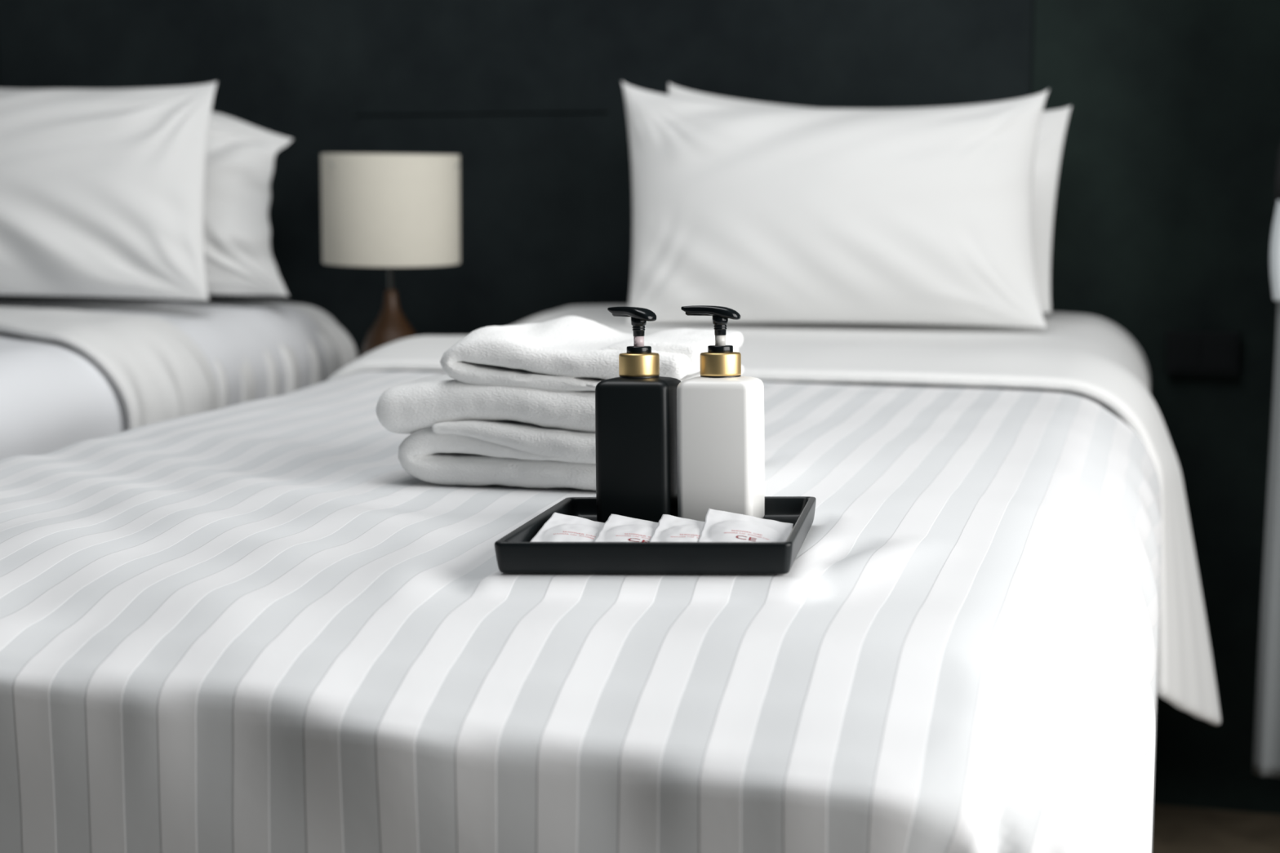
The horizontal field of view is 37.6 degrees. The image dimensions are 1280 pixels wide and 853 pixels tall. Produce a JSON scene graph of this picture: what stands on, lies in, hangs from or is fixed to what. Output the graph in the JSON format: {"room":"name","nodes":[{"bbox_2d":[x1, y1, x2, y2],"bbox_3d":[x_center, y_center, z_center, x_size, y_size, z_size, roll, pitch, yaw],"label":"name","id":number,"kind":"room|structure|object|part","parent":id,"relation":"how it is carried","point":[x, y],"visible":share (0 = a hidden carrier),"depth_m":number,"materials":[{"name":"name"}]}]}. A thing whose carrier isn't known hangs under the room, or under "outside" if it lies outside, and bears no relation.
{"room":"hotel room","nodes":[
{"label":"hotel room","id":0,"kind":"room"},
{"bbox_2d":[0,0,1034,358],"bbox_3d":[0.104,-0.993,3.408,5.110,3.280,0.100,2,7,16],"label":"wall","id":1,"kind":"structure","parent":0,"point":[529,95],"depth_m":3.52,"materials":[{"name":"paint"}]},
{"bbox_2d":[1031,0,1279,814],"bbox_3d":[1.616,-0.937,2.943,1.945,3.280,0.025,2,7,16],"label":"wall","id":2,"kind":"structure","parent":1,"relation":"attached to","point":[1165,206],"depth_m":3.21,"materials":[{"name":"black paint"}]},
{"bbox_2d":[1165,330,1240,375],"bbox_3d":[0.959,-0.125,3.200,0.120,0.074,0.010,2,7,16],"label":"power outlet","id":3,"kind":"object","parent":2,"relation":"attached to","point":[1188,353],"visible":1,"depth_m":3.20,"materials":[{"name":"black plastic"}]},
{"bbox_2d":[1151,804,1279,852],"bbox_3d":[-0.568,0.951,1.226,5.110,0.060,5.020,2,7,16],"label":"floor","id":4,"kind":"structure","parent":0,"point":[1175,829],"depth_m":3.18,"materials":[{"name":"brown wood"}]},
{"bbox_2d":[0,295,357,408],"bbox_3d":[-1.393,0.303,2.710,1.189,0.873,2.260,2,7,16],"label":"mattress","id":5,"kind":"object","parent":4,"relation":"on","point":[340,350],"visible":0.09,"depth_m":3.42,"materials":[{"name":"white fabric"}]},
{"bbox_2d":[0,296,325,459],"bbox_3d":[-1.412,0.268,2.615,1.204,0.814,2.223,2,7,16],"label":"duvet","id":6,"kind":"object","parent":5,"relation":"on","point":[73,371],"visible":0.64,"depth_m":2.87,"materials":[{"name":"white fabric"}]},
{"bbox_2d":[0,81,217,300],"bbox_3d":[-1.185,-0.443,3.370,0.956,0.416,0.194,2,7,16],"label":"pillow","id":7,"kind":"object","parent":6,"relation":"on","point":[102,190],"visible":1,"depth_m":3.26,"materials":[{"name":"white fabric"}]},
{"bbox_2d":[203,111,293,296],"bbox_3d":[-1.091,-0.434,3.531,0.977,0.376,0.173,2,7,16],"label":"pillow","id":8,"kind":"object","parent":6,"relation":"on","point":[238,259],"visible":0.38,"depth_m":3.41,"materials":[{"name":"white fabric"}]},
{"bbox_2d":[515,305,1150,394],"bbox_3d":[0.040,0.351,2.314,1.096,0.871,2.255,2,7,16],"label":"bed","id":9,"kind":"object","parent":4,"relation":"on","point":[1095,335],"visible":0.06,"depth_m":3.00,"materials":[{"name":"white fabric"}]},
{"bbox_2d":[0,335,1221,852],"bbox_3d":[-0.019,0.488,1.978,1.250,1.050,1.701,2,7,16],"label":"duvet","id":10,"kind":"object","parent":9,"relation":"on","point":[247,627],"visible":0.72,"depth_m":1.18,"materials":[{"name":"fabric"}]},
{"bbox_2d":[397,419,595,490],"bbox_3d":[-0.054,0.014,1.698,0.272,0.058,0.230,2,7,16],"label":"folded towel","id":11,"kind":"object","parent":10,"relation":"on","point":[509,453],"visible":0.38,"depth_m":1.60,"materials":[{"name":"white fabric"}]},
{"bbox_2d":[376,373,595,434],"bbox_3d":[-0.060,-0.024,1.701,0.298,0.051,0.236,2,7,16],"label":"folded towel","id":12,"kind":"object","parent":11,"relation":"on","point":[409,407],"visible":0.33,"depth_m":1.60,"materials":[{"name":"white fabric"}]},
{"bbox_2d":[440,315,743,391],"bbox_3d":[-0.037,-0.068,1.688,0.225,0.057,0.221,2,7,16],"label":"folded towel","id":13,"kind":"object","parent":12,"relation":"on","point":[565,353],"visible":0.73,"depth_m":1.60,"materials":[{"name":"white fabric"}]},
{"bbox_2d":[494,496,816,573],"bbox_3d":[0.020,0.076,1.362,0.200,0.035,0.254,1,7,9],"label":"tray","id":14,"kind":"object","parent":10,"relation":"on","point":[515,553],"visible":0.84,"depth_m":1.24,"materials":[{"name":"black plastic"}]},
{"bbox_2d":[529,512,604,542],"bbox_3d":[-0.042,0.077,1.330,0.064,0.012,0.125,1,7,9],"label":"sachet","id":15,"kind":"object","parent":14,"relation":"in","point":[560,527],"visible":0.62,"depth_m":1.34,"materials":[{"name":"white paper"}]},
{"bbox_2d":[593,514,658,542],"bbox_3d":[0.001,0.078,1.319,0.062,0.011,0.131,1,7,7],"label":"sachet","id":16,"kind":"object","parent":14,"relation":"in","point":[618,528],"visible":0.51,"depth_m":1.33,"materials":[{"name":"white paper"}]},
{"bbox_2d":[595,306,680,523],"bbox_3d":[0.000,-0.009,1.455,0.061,0.167,0.059,2,7,16],"label":"pump bottle","id":17,"kind":"object","parent":14,"relation":"on","point":[636,410],"visible":0.94,"depth_m":1.43,"materials":[{"name":"black plastic"}]},
{"bbox_3d":[-0.013,-0.088,1.461,0.022,0.005,0.004,6,9,43],"label":"spout","id":18,"kind":"part","parent":17,"relation":"part of","materials":[{"name":"black plastic"}]},
{"bbox_3d":[-0.001,-0.066,1.451,0.008,0.009,0.008,2,7,16],"label":"stem","id":19,"kind":"part","parent":17,"relation":"part of","materials":[{"name":"white"}]},
{"bbox_2d":[648,514,704,542],"bbox_3d":[0.039,0.078,1.312,0.061,0.011,0.131,1,7,7],"label":"sachet","id":20,"kind":"object","parent":14,"relation":"in","point":[670,528],"visible":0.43,"depth_m":1.32,"materials":[{"name":"white paper"}]},
{"bbox_2d":[676,305,764,521],"bbox_3d":[0.061,-0.009,1.438,0.063,0.167,0.059,2,7,16],"label":"pump bottle","id":21,"kind":"object","parent":14,"relation":"on","point":[721,446],"visible":0.97,"depth_m":1.42,"materials":[{"name":"white plastic"}]},
{"bbox_3d":[0.045,-0.087,1.437,0.022,0.005,0.004,2,7,19],"label":"spout","id":22,"kind":"part","parent":21,"relation":"part of","materials":[{"name":"black plastic"}]},
{"bbox_3d":[0.061,-0.066,1.434,0.008,0.009,0.008,2,7,16],"label":"stem","id":23,"kind":"part","parent":21,"relation":"part of","materials":[{"name":"white"}]},
{"bbox_2d":[697,508,793,542],"bbox_3d":[0.074,0.075,1.313,0.063,0.012,0.138,1,7,7],"label":"sachet","id":24,"kind":"object","parent":14,"relation":"in","point":[719,526],"visible":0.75,"depth_m":1.32,"materials":[{"name":"white paper"}]},
{"bbox_2d":[621,80,1048,328],"bbox_3d":[0.295,-0.367,3.045,0.730,0.410,0.173,2,7,16],"label":"pillow","id":25,"kind":"object","parent":9,"relation":"on","point":[764,214],"visible":0.96,"depth_m":2.99,"materials":[{"name":"white fabric"}]},
{"bbox_2d":[668,82,1071,312],"bbox_3d":[0.363,-0.396,3.213,0.720,0.402,0.129,2,7,16],"label":"pillow","id":26,"kind":"object","parent":9,"relation":"on","point":[1053,123],"visible":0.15,"depth_m":3.13,"materials":[{"name":"white fabric"}]},
{"bbox_3d":[-0.418,0.304,3.429,0.270,0.700,0.380,2,7,16],"label":"bedside table","id":27,"kind":"object","parent":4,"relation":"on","visible":0},
{"bbox_2d":[320,153,460,356],"bbox_3d":[-0.431,-0.257,3.292,0.251,0.445,0.245,2,7,16],"label":"table lamp","id":28,"kind":"object","parent":27,"relation":"on","point":[389,211],"visible":0.71,"depth_m":3.18,"materials":[{"name":"beige fabric"}]},
{"bbox_3d":[-0.434,-0.380,3.278,0.243,0.196,0.245,2,7,16],"label":"lamp shade","id":29,"kind":"part","parent":28,"relation":"part of","materials":[{"name":"fabric"}]},
{"bbox_3d":[-0.437,-0.311,3.287,0.030,0.145,0.030,2,7,16],"label":"rod","id":30,"kind":"part","parent":28,"relation":"part of","materials":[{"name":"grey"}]},
{"bbox_2d":[1252,146,1279,777],"bbox_3d":[1.180,-0.668,2.727,0.471,2.464,0.068,2,7,16],"label":"curtain","id":31,"kind":"object","parent":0,"point":[1266,752],"visible":1,"depth_m":2.91,"materials":[{"name":"grey fabric"}]}
]}

